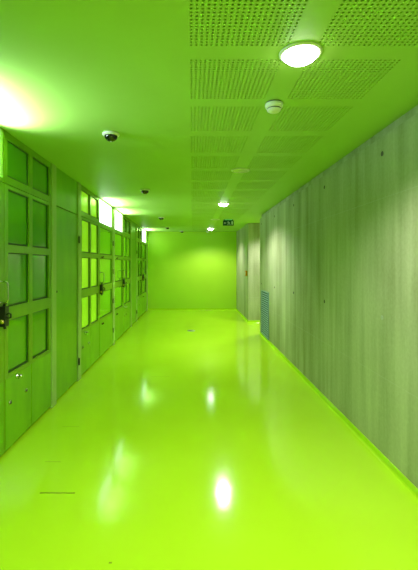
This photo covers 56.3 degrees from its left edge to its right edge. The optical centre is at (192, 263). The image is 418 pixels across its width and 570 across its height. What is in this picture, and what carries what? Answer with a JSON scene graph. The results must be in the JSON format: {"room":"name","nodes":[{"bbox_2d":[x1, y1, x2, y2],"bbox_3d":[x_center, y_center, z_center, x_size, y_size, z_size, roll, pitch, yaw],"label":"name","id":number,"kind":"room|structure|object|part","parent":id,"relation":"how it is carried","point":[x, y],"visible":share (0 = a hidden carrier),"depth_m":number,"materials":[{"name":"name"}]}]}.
{"room":"corridor","nodes":[
{"label":"corridor","id":0,"kind":"room"},
{"bbox_2d":[148,232,235,307],"bbox_3d":[0.700,0.225,12.750,4.900,2.550,0.100,0,0,0],"label":"wall","id":1,"kind":"structure","parent":0,"point":[186,269],"depth_m":12.70,"materials":[{"name":"paint"}]},
{"bbox_2d":[148,308,235,309],"bbox_3d":[-0.020,1.471,12.690,2.900,0.058,0.020,0,0,0],"label":"baseboard","id":2,"kind":"structure","parent":1,"relation":"attached to","point":[148,308],"depth_m":12.70,"materials":[{"name":"green plastic"}]},
{"bbox_2d":[0,310,417,569],"bbox_3d":[0.700,1.550,4.350,4.900,0.100,16.900,0,0,0],"label":"floor","id":3,"kind":"structure","parent":0,"point":[177,448],"depth_m":2.83,"materials":[{"name":"green plastic"}]},
{"bbox_2d":[0,0,417,231],"bbox_3d":[0.700,-1.100,4.350,4.900,0.100,16.900,0,0,0],"label":"ceiling","id":4,"kind":"structure","parent":0,"point":[185,86],"depth_m":2.36,"materials":[{"name":"paint"}]},
{"bbox_2d":[102,131,119,141],"bbox_3d":[-0.656,-1.016,3.140,0.140,0.068,0.140,0,0,0],"label":"dome camera","id":5,"kind":"object","parent":4,"relation":"attached to","point":[111,136],"visible":1,"depth_m":3.10,"materials":[{"name":"white plastic"}]},
{"bbox_2d":[140,189,149,193],"bbox_3d":[-0.670,-1.016,5.500,0.140,0.068,0.140,0,0,0],"label":"dome camera","id":6,"kind":"object","parent":4,"relation":"attached to","point":[144,191],"visible":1,"depth_m":5.46,"materials":[{"name":"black plastic"}]},
{"bbox_2d":[217,203,228,206],"bbox_3d":[0.537,-1.024,6.770,0.210,0.053,0.210,0,0,0],"label":"recessed light","id":7,"kind":"object","parent":4,"relation":"in","point":[219,204],"visible":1,"depth_m":6.72,"materials":[{"name":"white"}]},
{"bbox_2d":[223,219,233,225],"bbox_3d":[0.845,-0.978,9.198,0.254,0.145,0.048,0,0,0],"label":"exit sign","id":8,"kind":"object","parent":4,"relation":"hanging from","point":[226,222],"visible":1,"depth_m":9.19,"materials":[{"name":"green plastic"}]},
{"bbox_2d":[231,168,249,172],"bbox_3d":[0.537,-1.044,4.360,0.210,0.013,0.210,0,0,0],"label":"recessed light","id":9,"kind":"object","parent":4,"relation":"in","point":[235,170],"visible":1,"depth_m":4.33,"materials":[{"name":"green plastic"}]},
{"bbox_2d":[265,100,282,113],"bbox_3d":[0.531,-1.018,2.540,0.116,0.064,0.116,0,0,0],"label":"smoke detector","id":10,"kind":"object","parent":4,"relation":"attached to","point":[272,106],"visible":1,"depth_m":2.50,"materials":[{"name":"grey plastic"}]},
{"bbox_2d":[279,41,322,66],"bbox_3d":[0.537,-1.024,1.940,0.210,0.053,0.210,0,0,0],"label":"recessed light","id":11,"kind":"object","parent":4,"relation":"in","point":[301,53],"visible":1,"depth_m":1.89,"materials":[{"name":"white plastic"}]},
{"bbox_2d":[236,223,259,319],"bbox_3d":[2.290,0.225,11.350,1.720,2.550,2.700,0,0,0],"label":"wall","id":12,"kind":"structure","parent":0,"point":[248,236],"depth_m":10.00,"materials":[{"name":"concrete"}]},
{"bbox_2d":[236,308,259,322],"bbox_3d":[2.205,1.471,11.340,1.590,0.058,2.720,0,0,0],"label":"baseboard","id":13,"kind":"structure","parent":12,"relation":"attached to","point":[237,310],"depth_m":10.00,"materials":[{"name":"green plastic"}]},
{"bbox_2d":[260,105,417,488],"bbox_3d":[2.296,0.225,2.180,1.708,2.550,12.360,0,0,0],"label":"wall","id":14,"kind":"structure","parent":0,"point":[339,254],"depth_m":3.35,"materials":[{"name":"concrete"}]},
{"bbox_2d":[261,290,268,339],"bbox_3d":[1.438,0.990,7.750,0.014,0.900,0.760,0,0,0],"label":"air vent","id":15,"kind":"object","parent":14,"relation":"in","point":[264,295],"visible":1,"depth_m":7.71,"materials":[{"name":"grey metal"}]},
{"bbox_2d":[259,332,417,500],"bbox_3d":[2.212,1.471,2.190,1.575,0.058,12.380,0,0,0],"label":"baseboard","id":16,"kind":"structure","parent":14,"relation":"attached to","point":[396,473],"depth_m":3.37,"materials":[{"name":"green plastic"}]},
{"bbox_3d":[-1.610,0.225,4.350,0.280,2.550,16.700,0,0,0],"label":"wall","id":17,"kind":"structure","parent":0,"visible":0},
{"bbox_2d":[0,127,3,181],"bbox_3d":[-1.495,-0.842,2.539,0.050,0.412,1.002,0,0,0],"label":"window","id":18,"kind":"structure","parent":17,"relation":"in","point":[1,129],"depth_m":3.02,"materials":[{"name":"glass"}]},
{"bbox_2d":[0,182,11,456],"bbox_3d":[-1.453,0.422,2.541,0.135,2.105,0.998,0,0,0],"label":"door","id":19,"kind":"structure","parent":17,"relation":"in","point":[4,310],"depth_m":3.00,"materials":[{"name":"green paint"}]},
{"bbox_3d":[-1.468,1.190,2.541,0.004,0.560,0.974,0,0,0],"label":"kick panel","id":20,"kind":"part","parent":19,"relation":"part of","materials":[{"name":"green paint"}]},
{"bbox_3d":[-1.438,0.215,2.978,0.068,0.188,0.028,0,0,0],"label":"pull handle","id":21,"kind":"part","parent":19,"relation":"part of","materials":[{"name":"metal"}]},
{"bbox_2d":[2,130,50,202],"bbox_3d":[-1.495,-0.842,3.552,0.050,0.412,1.008,0,0,0],"label":"window","id":22,"kind":"structure","parent":17,"relation":"in","point":[25,170],"depth_m":3.48,"materials":[{"name":"glass"}]},
{"bbox_3d":[-1.493,-0.845,3.307,0.006,0.297,0.418,0,0,0],"label":"glass pane","id":23,"kind":"part","parent":22,"relation":"part of","materials":[{"name":"green"}]},
{"bbox_3d":[-1.493,-0.845,3.797,0.006,0.297,0.418,0,0,0],"label":"glass pane","id":24,"kind":"part","parent":22,"relation":"part of","materials":[{"name":"green"}]},
{"bbox_2d":[4,183,50,452],"bbox_3d":[-1.473,0.422,3.550,0.094,2.105,1.004,0,0,0],"label":"door","id":25,"kind":"structure","parent":17,"relation":"in","point":[27,217],"depth_m":3.46,"materials":[{"name":"green paint"}]},
{"bbox_3d":[-1.493,-0.378,3.312,0.006,0.445,0.404,0,0,0],"label":"glass pane","id":26,"kind":"part","parent":25,"relation":"part of","materials":[{"name":"green glass"}]},
{"bbox_3d":[-1.493,0.127,3.312,0.006,0.437,0.404,0,0,0],"label":"glass pane","id":27,"kind":"part","parent":25,"relation":"part of","materials":[{"name":"green glass"}]},
{"bbox_3d":[-1.493,0.665,3.312,0.006,0.430,0.404,0,0,0],"label":"glass pane","id":28,"kind":"part","parent":25,"relation":"part of","materials":[{"name":"green glass"}]},
{"bbox_3d":[-1.468,1.190,3.303,0.004,0.560,0.485,0,0,0],"label":"kick panel","id":29,"kind":"part","parent":25,"relation":"part of","materials":[{"name":"green paint"}]},
{"bbox_3d":[-1.493,-0.378,3.788,0.006,0.445,0.404,0,0,0],"label":"glass pane","id":30,"kind":"part","parent":25,"relation":"part of","materials":[{"name":"green glass"}]},
{"bbox_3d":[-1.493,0.127,3.788,0.006,0.437,0.404,0,0,0],"label":"glass pane","id":31,"kind":"part","parent":25,"relation":"part of","materials":[{"name":"green glass"}]},
{"bbox_3d":[-1.493,0.665,3.788,0.006,0.430,0.404,0,0,0],"label":"glass pane","id":32,"kind":"part","parent":25,"relation":"part of","materials":[{"name":"green glass"}]},
{"bbox_3d":[-1.468,1.190,3.797,0.004,0.560,0.485,0,0,0],"label":"kick panel","id":33,"kind":"part","parent":25,"relation":"part of","materials":[{"name":"green paint"}]},
{"bbox_2d":[49,163,55,407],"bbox_3d":[-1.509,0.226,4.120,0.102,2.549,0.128,0,0,0],"label":"post","id":34,"kind":"object","parent":17,"relation":"attached to","point":[53,167],"visible":0.49,"depth_m":4.09,"materials":[{"name":"paint"}]},
{"bbox_2d":[56,167,76,213],"bbox_3d":[-1.496,-0.841,4.585,0.048,0.414,0.796,0,0,0],"label":"panel","id":35,"kind":"object","parent":17,"relation":"attached to","point":[66,187],"visible":0.64,"depth_m":4.56,"materials":[{"name":"green paint"}]},
{"bbox_2d":[56,207,79,400],"bbox_3d":[-1.481,0.429,4.597,0.078,2.106,0.814,0,0,0],"label":"door","id":36,"kind":"structure","parent":17,"relation":"in","point":[66,222],"depth_m":4.56,"materials":[{"name":"green paint"}]},
{"bbox_2d":[75,182,80,380],"bbox_3d":[-1.509,0.226,5.051,0.102,2.549,0.129,0,0,0],"label":"post","id":37,"kind":"object","parent":17,"relation":"attached to","point":[78,214],"visible":0.49,"depth_m":4.99,"materials":[{"name":"paint"}]},
{"bbox_2d":[81,216,98,374],"bbox_3d":[-1.473,0.422,5.627,0.094,2.105,1.015,0,0,0],"label":"door","id":38,"kind":"structure","parent":17,"relation":"in","point":[89,229],"depth_m":5.59,"materials":[{"name":"green paint"}]},
{"bbox_3d":[-1.493,-0.378,5.386,0.006,0.445,0.410,0,0,0],"label":"glass pane","id":39,"kind":"part","parent":38,"relation":"part of","materials":[{"name":"green glass"}]},
{"bbox_3d":[-1.493,0.127,5.386,0.006,0.437,0.410,0,0,0],"label":"glass pane","id":40,"kind":"part","parent":38,"relation":"part of","materials":[{"name":"green glass"}]},
{"bbox_3d":[-1.493,0.665,5.386,0.006,0.430,0.410,0,0,0],"label":"glass pane","id":41,"kind":"part","parent":38,"relation":"part of","materials":[{"name":"green glass"}]},
{"bbox_3d":[-1.468,1.190,5.376,0.004,0.560,0.490,0,0,0],"label":"kick panel","id":42,"kind":"part","parent":38,"relation":"part of","materials":[{"name":"green paint"}]},
{"bbox_3d":[-1.493,-0.378,5.867,0.006,0.445,0.410,0,0,0],"label":"glass pane","id":43,"kind":"part","parent":38,"relation":"part of","materials":[{"name":"green glass"}]},
{"bbox_3d":[-1.493,0.127,5.867,0.006,0.437,0.410,0,0,0],"label":"glass pane","id":44,"kind":"part","parent":38,"relation":"part of","materials":[{"name":"green glass"}]},
{"bbox_3d":[-1.493,0.665,5.867,0.006,0.430,0.410,0,0,0],"label":"glass pane","id":45,"kind":"part","parent":38,"relation":"part of","materials":[{"name":"green glass"}]},
{"bbox_3d":[-1.468,1.190,5.877,0.004,0.560,0.490,0,0,0],"label":"kick panel","id":46,"kind":"part","parent":38,"relation":"part of","materials":[{"name":"green paint"}]},
{"bbox_2d":[81,185,98,223],"bbox_3d":[-1.495,-0.842,5.624,0.050,0.412,1.018,0,0,0],"label":"window","id":47,"kind":"structure","parent":17,"relation":"in","point":[89,200],"depth_m":5.59,"materials":[{"name":"green glass"}]},
{"bbox_3d":[-1.493,-0.845,5.377,0.006,0.297,0.423,0,0,0],"label":"glass pane","id":48,"kind":"part","parent":47,"relation":"part of","materials":[{"name":"green"}]},
{"bbox_3d":[-1.493,-0.845,5.872,0.006,0.297,0.423,0,0,0],"label":"glass pane","id":49,"kind":"part","parent":47,"relation":"part of","materials":[{"name":"green glass"}]},
{"bbox_2d":[99,198,112,228],"bbox_3d":[-1.495,-0.842,6.665,0.050,0.412,1.045,0,0,0],"label":"window","id":50,"kind":"structure","parent":17,"relation":"in","point":[105,210],"depth_m":6.69,"materials":[{"name":"white glass"}]},
{"bbox_2d":[99,224,113,356],"bbox_3d":[-1.453,0.422,6.673,0.135,2.105,1.062,0,0,0],"label":"door","id":51,"kind":"structure","parent":17,"relation":"in","point":[106,243],"depth_m":6.67,"materials":[{"name":"green paint"}]},
{"bbox_3d":[-1.493,-0.378,6.662,0.006,0.445,0.917,0,0,0],"label":"glass pane","id":52,"kind":"part","parent":51,"relation":"part of","materials":[{"name":"green glass"}]},
{"bbox_3d":[-1.493,0.127,6.662,0.006,0.437,0.917,0,0,0],"label":"glass pane","id":53,"kind":"part","parent":51,"relation":"part of","materials":[{"name":"green glass"}]},
{"bbox_3d":[-1.493,0.665,6.662,0.006,0.430,0.917,0,0,0],"label":"glass pane","id":54,"kind":"part","parent":51,"relation":"part of","materials":[{"name":"green glass"}]},
{"bbox_3d":[-1.468,1.190,6.662,0.004,0.560,1.017,0,0,0],"label":"kick panel","id":55,"kind":"part","parent":51,"relation":"part of","materials":[{"name":"green paint"}]},
{"bbox_2d":[112,207,114,344],"bbox_3d":[-1.509,0.226,7.260,0.102,2.549,0.145,0,0,0],"label":"post","id":56,"kind":"object","parent":17,"relation":"attached to","point":[113,229],"visible":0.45,"depth_m":7.29,"materials":[{"name":"paint"}]},
{"bbox_2d":[115,209,122,233],"bbox_3d":[-1.495,-0.842,7.806,0.050,0.412,0.947,0,0,0],"label":"window","id":57,"kind":"structure","parent":17,"relation":"in","point":[118,216],"depth_m":7.86,"materials":[{"name":"white glass"}]},
{"bbox_2d":[115,231,126,340],"bbox_3d":[-1.453,0.422,7.797,0.135,2.105,0.964,0,0,0],"label":"door","id":58,"kind":"structure","parent":17,"relation":"in","point":[120,283],"depth_m":7.85,"materials":[{"name":"green paint"}]},
{"bbox_3d":[-1.493,-0.378,7.808,0.006,0.445,0.819,0,0,0],"label":"glass pane","id":59,"kind":"part","parent":58,"relation":"part of","materials":[{"name":"green glass"}]},
{"bbox_3d":[-1.493,0.127,7.808,0.006,0.437,0.819,0,0,0],"label":"glass pane","id":60,"kind":"part","parent":58,"relation":"part of","materials":[{"name":"green glass"}]},
{"bbox_3d":[-1.493,0.665,7.808,0.006,0.430,0.819,0,0,0],"label":"glass pane","id":61,"kind":"part","parent":58,"relation":"part of","materials":[{"name":"green glass"}]},
{"bbox_3d":[-1.468,1.190,7.808,0.004,0.560,0.919,0,0,0],"label":"kick panel","id":62,"kind":"part","parent":58,"relation":"part of","materials":[{"name":"green paint"}]},
{"bbox_2d":[123,234,130,332],"bbox_3d":[-1.473,0.422,8.777,0.094,2.105,0.979,0,0,0],"label":"door","id":63,"kind":"structure","parent":17,"relation":"in","point":[126,240],"depth_m":8.80,"materials":[{"name":"green paint"}]},
{"bbox_3d":[-1.468,1.190,8.535,0.004,0.560,0.472,0,0,0],"label":"kick panel","id":64,"kind":"part","parent":63,"relation":"part of","materials":[{"name":"green paint"}]},
{"bbox_3d":[-1.493,-0.378,8.545,0.006,0.445,0.392,0,0,0],"label":"glass pane","id":65,"kind":"part","parent":63,"relation":"part of","materials":[{"name":"green glass"}]},
{"bbox_3d":[-1.493,0.665,8.545,0.006,0.430,0.392,0,0,0],"label":"glass pane","id":66,"kind":"part","parent":63,"relation":"part of","materials":[{"name":"green glass"}]},
{"bbox_3d":[-1.493,-0.378,9.008,0.006,0.445,0.392,0,0,0],"label":"glass pane","id":67,"kind":"part","parent":63,"relation":"part of","materials":[{"name":"green glass"}]},
{"bbox_3d":[-1.493,0.127,9.008,0.006,0.437,0.392,0,0,0],"label":"glass pane","id":68,"kind":"part","parent":63,"relation":"part of","materials":[{"name":"green glass"}]},
{"bbox_3d":[-1.493,0.665,9.008,0.006,0.430,0.392,0,0,0],"label":"glass pane","id":69,"kind":"part","parent":63,"relation":"part of","materials":[{"name":"green glass"}]},
{"bbox_3d":[-1.468,1.190,9.018,0.004,0.560,0.472,0,0,0],"label":"kick panel","id":70,"kind":"part","parent":63,"relation":"part of","materials":[{"name":"green paint"}]},
{"bbox_2d":[123,215,130,236],"bbox_3d":[-1.495,-0.842,8.778,0.050,0.412,0.983,0,0,0],"label":"window","id":71,"kind":"structure","parent":17,"relation":"in","point":[126,221],"depth_m":8.74,"materials":[{"name":"green glass"}]},
{"bbox_2d":[130,220,131,326],"bbox_3d":[-1.509,0.226,9.318,0.102,2.549,0.095,0,0,0],"label":"post","id":72,"kind":"object","parent":17,"relation":"attached to","point":[131,220],"visible":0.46,"depth_m":9.32,"materials":[{"name":"paint"}]},
{"bbox_2d":[132,239,135,323],"bbox_3d":[-1.481,0.429,9.784,0.078,2.106,0.825,0,0,0],"label":"door","id":73,"kind":"structure","parent":17,"relation":"in","point":[133,240],"depth_m":9.74,"materials":[{"name":"green paint"}]},
{"bbox_2d":[132,221,135,239],"bbox_3d":[-1.496,-0.841,9.771,0.048,0.414,0.807,0,0,0],"label":"panel","id":74,"kind":"object","parent":17,"relation":"attached to","point":[133,223],"visible":0.62,"depth_m":9.73,"materials":[{"name":"green glass"}]},
{"bbox_2d":[136,224,136,320],"bbox_3d":[-1.509,0.226,10.252,0.102,2.549,0.148,0,0,0],"label":"post","id":75,"kind":"object","parent":17,"relation":"attached to","point":[136,224],"visible":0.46,"depth_m":10.18,"materials":[{"name":"paint"}]},
{"bbox_2d":[137,240,141,318],"bbox_3d":[-1.473,0.422,10.846,0.094,2.105,1.032,0,0,0],"label":"door","id":76,"kind":"structure","parent":17,"relation":"in","point":[139,244],"depth_m":10.82,"materials":[{"name":"green paint"}]},
{"bbox_3d":[-1.493,-0.378,10.601,0.006,0.445,0.418,0,0,0],"label":"glass pane","id":77,"kind":"part","parent":76,"relation":"part of","materials":[{"name":"green glass"}]},
{"bbox_3d":[-1.493,0.127,10.601,0.006,0.437,0.418,0,0,0],"label":"glass pane","id":78,"kind":"part","parent":76,"relation":"part of","materials":[{"name":"green glass"}]},
{"bbox_3d":[-1.468,1.190,10.591,0.004,0.560,0.499,0,0,0],"label":"kick panel","id":79,"kind":"part","parent":76,"relation":"part of","materials":[{"name":"green paint"}]},
{"bbox_3d":[-1.468,1.190,11.101,0.004,0.560,0.499,0,0,0],"label":"kick panel","id":80,"kind":"part","parent":76,"relation":"part of","materials":[{"name":"green paint"}]},
{"bbox_2d":[137,225,141,241],"bbox_3d":[-1.495,-0.842,10.844,0.050,0.412,1.036,0,0,0],"label":"window","id":81,"kind":"structure","parent":17,"relation":"in","point":[139,229],"depth_m":10.82,"materials":[{"name":"green glass"}]},
{"bbox_2d":[142,243,145,313],"bbox_3d":[-1.453,0.422,11.899,0.135,2.105,1.059,0,0,0],"label":"door","id":82,"kind":"structure","parent":17,"relation":"in","point":[143,244],"depth_m":11.86,"materials":[{"name":"green paint"}]},
{"bbox_3d":[-1.493,-0.378,11.899,0.006,0.445,0.935,0,0,0],"label":"glass pane","id":83,"kind":"part","parent":82,"relation":"part of","materials":[{"name":"green glass"}]},
{"bbox_3d":[-1.493,0.127,11.899,0.006,0.437,0.935,0,0,0],"label":"glass pane","id":84,"kind":"part","parent":82,"relation":"part of","materials":[{"name":"green glass"}]},
{"bbox_3d":[-1.493,0.665,11.899,0.006,0.430,0.935,0,0,0],"label":"glass pane","id":85,"kind":"part","parent":82,"relation":"part of","materials":[{"name":"green glass"}]},
{"bbox_3d":[-1.468,1.190,11.899,0.004,0.560,1.035,0,0,0],"label":"kick panel","id":86,"kind":"part","parent":82,"relation":"part of","materials":[{"name":"green paint"}]},
{"bbox_2d":[142,228,145,243],"bbox_3d":[-1.495,-0.842,11.902,0.050,0.412,1.063,0,0,0],"label":"window","id":87,"kind":"structure","parent":17,"relation":"in","point":[143,230],"depth_m":11.88,"materials":[{"name":"white glass"}]},
{"bbox_2d":[146,231,147,310],"bbox_3d":[-1.509,0.226,12.566,0.102,2.549,0.267,0,0,0],"label":"post","id":88,"kind":"object","parent":17,"relation":"attached to","point":[146,231],"visible":0.53,"depth_m":12.43,"materials":[{"name":"paint"}]}
]}

